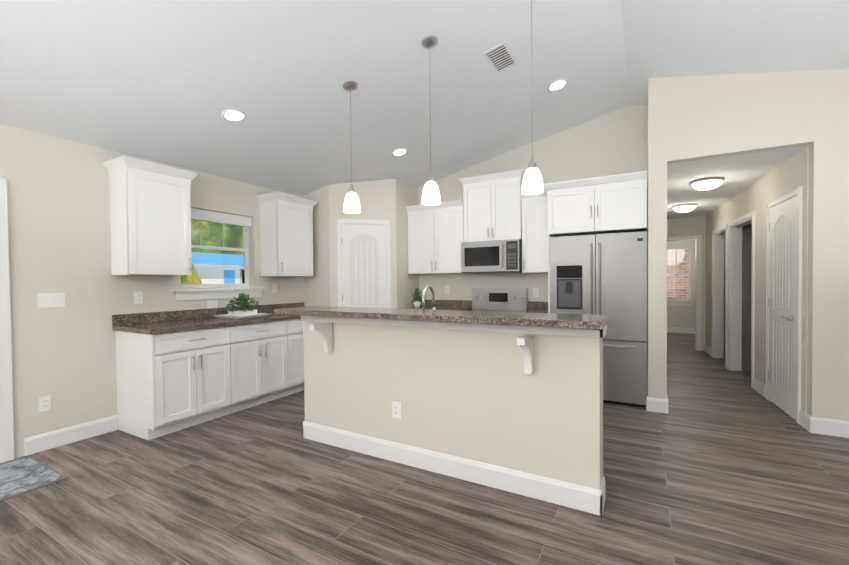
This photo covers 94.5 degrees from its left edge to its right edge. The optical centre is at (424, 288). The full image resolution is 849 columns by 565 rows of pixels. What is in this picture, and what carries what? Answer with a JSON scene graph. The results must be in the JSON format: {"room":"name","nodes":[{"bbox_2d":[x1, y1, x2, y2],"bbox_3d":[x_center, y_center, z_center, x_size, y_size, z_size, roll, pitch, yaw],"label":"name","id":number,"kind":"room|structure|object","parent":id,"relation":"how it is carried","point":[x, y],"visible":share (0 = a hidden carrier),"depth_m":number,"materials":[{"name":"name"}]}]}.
{"room":"kitchen","nodes":[
{"label":"kitchen","id":0,"kind":"room"},
{"bbox_2d":[0,333,848,564],"bbox_3d":[2.476,1.272,4.639,9.080,0.120,17.300,0,1,29],"label":"floor","id":1,"kind":"structure","parent":0,"point":[719,463],"depth_m":2.35,"materials":[{"name":"brown wood"}]},
{"bbox_2d":[0,456,67,500],"bbox_3d":[-3.072,1.300,2.208,0.680,0.006,1.440,0,1,29],"label":"rug","id":2,"kind":"object","parent":1,"relation":"on","point":[23,475],"visible":1,"depth_m":2.68,"materials":[{"name":"fabric"}]},
{"bbox_2d":[115,325,238,439],"bbox_3d":[-2.324,0.822,3.722,0.619,0.896,0.761,0,1,29],"label":"base cabinet","id":3,"kind":"object","parent":1,"relation":"on","point":[170,382],"depth_m":3.47,"materials":[{"name":"white wood"}]},
{"bbox_2d":[239,319,294,410],"bbox_3d":[-1.995,0.809,4.305,0.619,0.896,0.820,0,1,29],"label":"base cabinet","id":4,"kind":"object","parent":1,"relation":"on","point":[266,349],"depth_m":4.22,"materials":[{"name":"white wood"}]},
{"bbox_2d":[295,318,303,392],"bbox_3d":[-1.665,0.796,4.888,0.619,0.896,0.759,0,1,29],"label":"base cabinet","id":5,"kind":"object","parent":1,"relation":"on","point":[299,338],"depth_m":4.62,"materials":[{"name":"white wood"}]},
{"bbox_2d":[112,302,303,334],"bbox_3d":[-1.960,0.287,4.336,0.648,0.140,2.257,0,1,29],"label":"countertop","id":6,"kind":"structure","parent":5,"relation":"on","point":[150,323],"depth_m":3.83,"materials":[{"name":"stone"}]},
{"bbox_2d":[213,293,271,318],"bbox_3d":[-1.987,0.185,4.300,0.426,0.263,0.428,0,1,29],"label":"plant","id":7,"kind":"object","parent":6,"relation":"on","point":[249,311],"visible":1,"depth_m":4.24,"materials":[{"name":"green plant"}]},
{"bbox_2d":[278,305,605,515],"bbox_3d":[0.132,0.726,3.020,2.329,1.067,1.056,0,1,29],"label":"kitchen island","id":8,"kind":"object","parent":1,"relation":"on","point":[511,402],"depth_m":2.57,"materials":[{"name":"beige paint"}]},
{"bbox_2d":[422,285,435,309],"bbox_3d":[0.049,0.143,3.147,0.092,0.338,0.212,0,1,29],"label":"faucet","id":9,"kind":"object","parent":8,"relation":"on","point":[430,287],"depth_m":3.15,"materials":[{"name":"silver metal"}]},
{"bbox_2d":[274,306,609,328],"bbox_3d":[-0.050,0.183,2.733,2.396,0.040,0.440,0,1,29],"label":"island countertop","id":10,"kind":"structure","parent":8,"relation":"on","point":[452,317],"depth_m":2.43,"materials":[{"name":"stone"}]},
{"bbox_2d":[465,288,527,311],"bbox_3d":[0.862,0.612,5.069,0.765,1.214,0.709,0,1,29],"label":"range","id":11,"kind":"object","parent":1,"relation":"on","point":[502,299],"visible":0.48,"depth_m":5.28,"materials":[{"name":"silver metal"}]},
{"bbox_2d":[543,171,646,312],"bbox_3d":[1.944,0.019,4.477,1.036,2.399,0.653,0,1,29],"label":"tall cabinet","id":12,"kind":"object","parent":1,"relation":"on","point":[617,203],"visible":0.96,"depth_m":4.20,"materials":[{"name":"white wood"}]},
{"bbox_2d":[550,231,646,405],"bbox_3d":[1.974,0.320,4.452,0.957,1.799,0.679,0,1,29],"label":"refrigerator","id":13,"kind":"object","parent":1,"relation":"on","point":[599,274],"visible":0.69,"depth_m":4.12,"materials":[{"name":"grey metal"}]},
{"bbox_3d":[0.652,0.769,5.223,2.039,0.897,0.654,0,1,29],"label":"base cabinet","id":14,"kind":"object","parent":1,"relation":"on","visible":0},
{"bbox_2d":[398,300,547,312],"bbox_3d":[0.648,0.249,5.217,2.042,0.140,0.648,0,1,29],"label":"countertop","id":15,"kind":"structure","parent":14,"relation":"on","point":[533,306],"depth_m":5.55,"materials":[{"name":"stone"}]},
{"bbox_2d":[411,288,421,307],"bbox_3d":[-0.106,0.137,5.636,0.218,0.281,0.211,0,1,29],"label":"plant","id":16,"kind":"object","parent":15,"relation":"on","point":[416,296],"visible":0.98,"depth_m":5.62,"materials":[{"name":"green plant"}]},
{"bbox_2d":[0,69,848,457],"bbox_3d":[1.940,-0.541,3.638,8.470,3.550,14.740,0,1,29],"label":"wall","id":17,"kind":"structure","parent":0,"point":[58,221],"depth_m":3.49,"materials":[{"name":"beige paint"}]},
{"bbox_2d":[0,177,14,462],"bbox_3d":[-3.363,0.246,2.490,0.025,2.110,1.045,0,1,29],"label":"door frame","id":18,"kind":"structure","parent":17,"relation":"attached to","point":[6,424],"depth_m":2.92,"materials":[{"name":"white wood"}]},
{"bbox_2d":[39,395,50,411],"bbox_3d":[-3.016,0.918,3.122,0.008,0.116,0.072,0,1,29],"label":"electrical outlet","id":19,"kind":"object","parent":17,"relation":"attached to","point":[44,403],"visible":1,"depth_m":3.12,"materials":[{"name":"white plastic"}]},
{"bbox_2d":[37,293,64,307],"bbox_3d":[-2.995,0.097,3.155,0.012,0.116,0.164,0,1,29],"label":"light switch","id":20,"kind":"object","parent":17,"relation":"attached to","point":[47,300],"visible":1,"depth_m":3.15,"materials":[{"name":"white plastic"}]},
{"bbox_2d":[24,415,117,455],"bbox_3d":[-2.923,1.217,3.281,0.014,0.135,0.608,0,1,29],"label":"baseboard","id":21,"kind":"structure","parent":17,"relation":"attached to","point":[90,429],"depth_m":3.25,"materials":[{"name":"white wood"}]},
{"bbox_2d":[134,291,142,303],"bbox_3d":[-2.691,0.090,3.695,0.008,0.116,0.072,0,1,29],"label":"electrical outlet","id":22,"kind":"object","parent":17,"relation":"attached to","point":[138,297],"visible":1,"depth_m":3.69,"materials":[{"name":"white plastic"}]},
{"bbox_2d":[102,156,197,275],"bbox_3d":[-2.511,-0.616,3.644,0.368,0.990,0.635,0,1,29],"label":"upper cabinet","id":23,"kind":"object","parent":17,"relation":"attached to","point":[150,215],"visible":1,"depth_m":3.50,"materials":[{"name":"white wood"}]},
{"bbox_2d":[207,300,217,308],"bbox_3d":[-2.335,0.186,4.323,0.012,0.116,0.118,0,1,29],"label":"electrical outlet","id":24,"kind":"object","parent":17,"relation":"attached to","point":[212,304],"depth_m":4.32,"materials":[{"name":"white plastic"}]},
{"bbox_2d":[181,208,251,287],"bbox_3d":[-2.378,-0.434,4.457,0.125,0.855,0.875,0,1,29],"label":"window","id":25,"kind":"structure","parent":17,"relation":"in","point":[200,215],"depth_m":4.53,"materials":[{"name":"white"}]},
{"bbox_2d":[171,287,265,300],"bbox_3d":[-2.304,0.054,4.441,0.150,0.129,1.100,0,1,29],"label":"window sill","id":26,"kind":"structure","parent":17,"relation":"attached to","point":[203,293],"depth_m":4.32,"materials":[{"name":"white wood"}]},
{"bbox_2d":[272,284,276,292],"bbox_3d":[-1.930,0.000,5.043,0.008,0.116,0.072,0,1,29],"label":"electrical outlet","id":27,"kind":"object","parent":17,"relation":"attached to","point":[274,288],"visible":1,"depth_m":5.04,"materials":[{"name":"white plastic"}]},
{"bbox_2d":[256,192,317,276],"bbox_3d":[-1.734,-0.646,5.019,0.368,0.990,0.675,0,1,29],"label":"upper cabinet","id":28,"kind":"object","parent":17,"relation":"attached to","point":[286,235],"visible":1,"depth_m":4.84,"materials":[{"name":"white wood"}]},
{"bbox_2d":[336,219,390,307],"bbox_3d":[-0.814,0.149,5.347,0.724,2.162,0.023,-1,1,-15],"label":"door frame","id":29,"kind":"structure","parent":17,"relation":"attached to","point":[388,256],"depth_m":5.32,"materials":[{"name":"white wood"}]},
{"bbox_2d":[341,224,386,307],"bbox_3d":[-0.815,0.178,5.347,0.437,2.080,0.428,0,1,29],"label":"pantry door","id":30,"kind":"structure","parent":17,"relation":"in","point":[363,265],"depth_m":5.34,"materials":[{"name":"white wood"}]},
{"bbox_2d":[406,199,463,273],"bbox_3d":[0.206,-0.696,5.607,0.883,0.975,0.368,0,1,29],"label":"upper cabinet","id":31,"kind":"object","parent":17,"relation":"attached to","point":[435,236],"visible":0.96,"depth_m":5.48,"materials":[{"name":"white wood"}]},
{"bbox_2d":[445,286,448,293],"bbox_3d":[0.331,0.023,5.760,0.072,0.116,0.008,0,1,29],"label":"electrical outlet","id":32,"kind":"object","parent":17,"relation":"attached to","point":[446,289],"visible":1,"depth_m":5.76,"materials":[{"name":"white plastic"}]},
{"bbox_2d":[458,169,525,241],"bbox_3d":[0.926,-1.038,5.186,0.876,0.850,0.378,0,1,29],"label":"upper cabinet","id":33,"kind":"object","parent":17,"relation":"attached to","point":[492,207],"visible":0.81,"depth_m":5.04,"materials":[{"name":"white wood"}]},
{"bbox_2d":[461,239,521,273],"bbox_3d":[0.913,-0.405,5.164,0.766,0.404,0.454,0,1,29],"label":"microwave","id":34,"kind":"object","parent":33,"relation":"attached to","point":[499,256],"visible":1,"depth_m":4.98,"materials":[{"name":"grey metal"}]},
{"bbox_2d":[520,189,547,272],"bbox_3d":[1.435,-0.688,4.912,0.372,0.990,0.368,0,1,29],"label":"upper cabinet","id":35,"kind":"object","parent":17,"relation":"attached to","point":[535,233],"visible":0.69,"depth_m":4.81,"materials":[{"name":"white wood"}]},
{"bbox_2d":[533,288,538,296],"bbox_3d":[1.454,0.053,5.126,0.072,0.116,0.008,0,1,29],"label":"electrical outlet","id":36,"kind":"object","parent":17,"relation":"attached to","point":[535,292],"visible":1,"depth_m":5.12,"materials":[{"name":"white plastic"}]},
{"bbox_2d":[663,397,667,413],"bbox_3d":[3.420,1.119,5.685,0.014,0.135,4.244,0,1,29],"label":"baseboard","id":37,"kind":"structure","parent":17,"relation":"attached to","point":[665,400],"depth_m":3.85,"materials":[{"name":"white wood"}]},
{"bbox_2d":[667,248,690,301],"bbox_3d":[6.183,-0.326,9.643,0.590,1.300,0.040,0,1,29],"label":"room window","id":38,"kind":"structure","parent":17,"relation":"in","point":[682,275],"depth_m":9.58,"materials":[{"name":"white"}]},
{"bbox_2d":[667,301,693,305],"bbox_3d":[6.170,0.380,9.620,0.710,0.110,0.120,0,1,29],"label":"window sill","id":39,"kind":"structure","parent":17,"relation":"attached to","point":[676,303],"depth_m":9.56,"materials":[{"name":"white wood"}]},
{"bbox_2d":[667,327,694,333],"bbox_3d":[6.227,1.028,9.571,3.600,0.135,0.014,0,1,29],"label":"baseboard","id":40,"kind":"structure","parent":17,"relation":"attached to","point":[669,329],"depth_m":9.56,"materials":[{"name":"white wood"}]},
{"bbox_2d":[667,235,701,350],"bbox_3d":[4.774,0.091,7.322,0.638,2.108,0.022,0,1,29],"label":"door frame","id":41,"kind":"structure","parent":17,"relation":"attached to","point":[698,268],"depth_m":7.19,"materials":[{"name":"white wood"}]},
{"bbox_2d":[704,344,711,355],"bbox_3d":[4.985,1.084,6.892,0.055,0.135,0.601,0,1,29],"label":"baseboard","id":42,"kind":"structure","parent":17,"relation":"attached to","point":[707,349],"depth_m":6.88,"materials":[{"name":"white wood"}]},
{"bbox_2d":[712,224,726,367],"bbox_3d":[4.689,0.107,6.147,0.203,2.118,0.908,0,1,29],"label":"door frame","id":43,"kind":"structure","parent":17,"relation":"attached to","point":[717,238],"depth_m":6.48,"materials":[{"name":"white wood"}]},
{"bbox_2d":[724,227,751,371],"bbox_3d":[5.037,0.148,5.778,0.873,2.020,1.097,0,1,29],"label":"hall door","id":44,"kind":"structure","parent":17,"relation":"in","point":[746,289],"depth_m":5.51,"materials":[{"name":"grey wood"}]},
{"bbox_2d":[727,210,754,387],"bbox_3d":[4.210,0.128,5.149,0.217,2.118,1.118,0,1,29],"label":"door frame","id":45,"kind":"structure","parent":17,"relation":"attached to","point":[732,230],"depth_m":5.58,"materials":[{"name":"white wood"}]},
{"bbox_2d":[754,378,764,396],"bbox_3d":[3.845,1.135,4.511,0.037,0.135,0.351,0,1,29],"label":"baseboard","id":46,"kind":"structure","parent":17,"relation":"attached to","point":[759,386],"depth_m":4.48,"materials":[{"name":"white wood"}]},
{"bbox_2d":[768,196,796,419],"bbox_3d":[3.534,0.178,3.891,0.082,2.050,0.698,0,1,29],"label":"hall door","id":47,"kind":"structure","parent":17,"relation":"in","point":[782,299],"depth_m":3.86,"materials":[{"name":"white wood"}]},
{"bbox_2d":[766,186,802,423],"bbox_3d":[3.540,0.151,3.885,0.077,2.128,0.818,0,1,29],"label":"door frame","id":48,"kind":"structure","parent":17,"relation":"attached to","point":[798,192],"depth_m":3.55,"materials":[{"name":"white wood"}]},
{"bbox_2d":[807,415,848,437],"bbox_3d":[4.488,1.160,2.654,2.784,0.135,0.016,0,1,29],"label":"baseboard","id":49,"kind":"structure","parent":17,"relation":"attached to","point":[840,428],"depth_m":3.28,"materials":[{"name":"white wood"}]},
{"bbox_2d":[0,0,848,218],"bbox_3d":[1.906,-1.839,3.525,8.780,1.330,14.920,0,1,29],"label":"ceiling","id":50,"kind":"structure","parent":0,"point":[167,81],"depth_m":3.10,"materials":[{"name":"white paint"}]},
{"bbox_2d":[221,109,246,122],"bbox_3d":[-1.619,-1.466,3.342,0.197,0.047,0.200,0,1,29],"label":"recessed light","id":51,"kind":"object","parent":50,"relation":"in","point":[233,115],"visible":1,"depth_m":3.34,"materials":[{"name":"white plastic"}]},
{"bbox_2d":[343,81,360,212],"bbox_3d":[-0.606,-1.157,3.248,0.142,1.051,0.142,0,1,29],"label":"pendant light","id":52,"kind":"object","parent":50,"relation":"hanging from","point":[351,203],"visible":1,"depth_m":3.21,"materials":[{"name":"white glass"}]},
{"bbox_2d":[391,148,407,156],"bbox_3d":[-0.296,-1.606,4.648,0.197,0.048,0.200,0,1,29],"label":"recessed light","id":53,"kind":"object","parent":50,"relation":"in","point":[399,152],"visible":1,"depth_m":4.64,"materials":[{"name":"white"}]},
{"bbox_2d":[422,36,440,204],"bbox_3d":[0.044,-1.233,2.913,0.142,1.202,0.142,0,1,29],"label":"pendant light","id":54,"kind":"object","parent":50,"relation":"hanging from","point":[431,194],"visible":1,"depth_m":2.88,"materials":[{"name":"white glass"}]},
{"bbox_2d":[483,42,517,73],"bbox_3d":[0.634,-1.901,3.254,0.187,0.046,0.350,0,1,29],"label":"ceiling vent","id":55,"kind":"object","parent":50,"relation":"in","point":[500,57],"visible":1,"depth_m":3.23,"materials":[{"name":"white metal"}]},
{"bbox_2d":[521,0,543,194],"bbox_3d":[0.707,-1.310,2.583,0.142,1.356,0.142,0,1,29],"label":"pendant light","id":56,"kind":"object","parent":50,"relation":"hanging from","point":[532,182],"visible":1,"depth_m":2.55,"materials":[{"name":"white glass"}]},
{"bbox_2d":[547,79,567,91],"bbox_3d":[1.299,-1.978,3.831,0.197,0.048,0.200,0,1,29],"label":"recessed light","id":57,"kind":"object","parent":50,"relation":"in","point":[557,85],"visible":1,"depth_m":3.83,"materials":[{"name":"white plastic"}]},
{"bbox_2d":[672,203,696,212],"bbox_3d":[4.044,-1.234,6.110,0.330,0.107,0.330,0,1,29],"label":"hall ceiling light","id":58,"kind":"object","parent":50,"relation":"attached to","point":[683,208],"visible":1,"depth_m":6.01,"materials":[{"name":"white glass"}]},
{"bbox_2d":[690,177,724,189],"bbox_3d":[3.295,-1.201,4.581,0.330,0.107,0.330,0,1,29],"label":"hall ceiling light","id":59,"kind":"object","parent":50,"relation":"attached to","point":[708,183],"visible":1,"depth_m":4.49,"materials":[{"name":"white glass"}]},
{"label":"outside","id":60,"kind":"structure","parent":0,"visible":0},
{"bbox_2d":[181,220,688,299],"bbox_3d":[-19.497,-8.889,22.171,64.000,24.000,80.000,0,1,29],"label":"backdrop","id":61,"kind":"structure","parent":60,"point":[234,261],"depth_m":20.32,"materials":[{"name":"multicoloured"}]}
]}

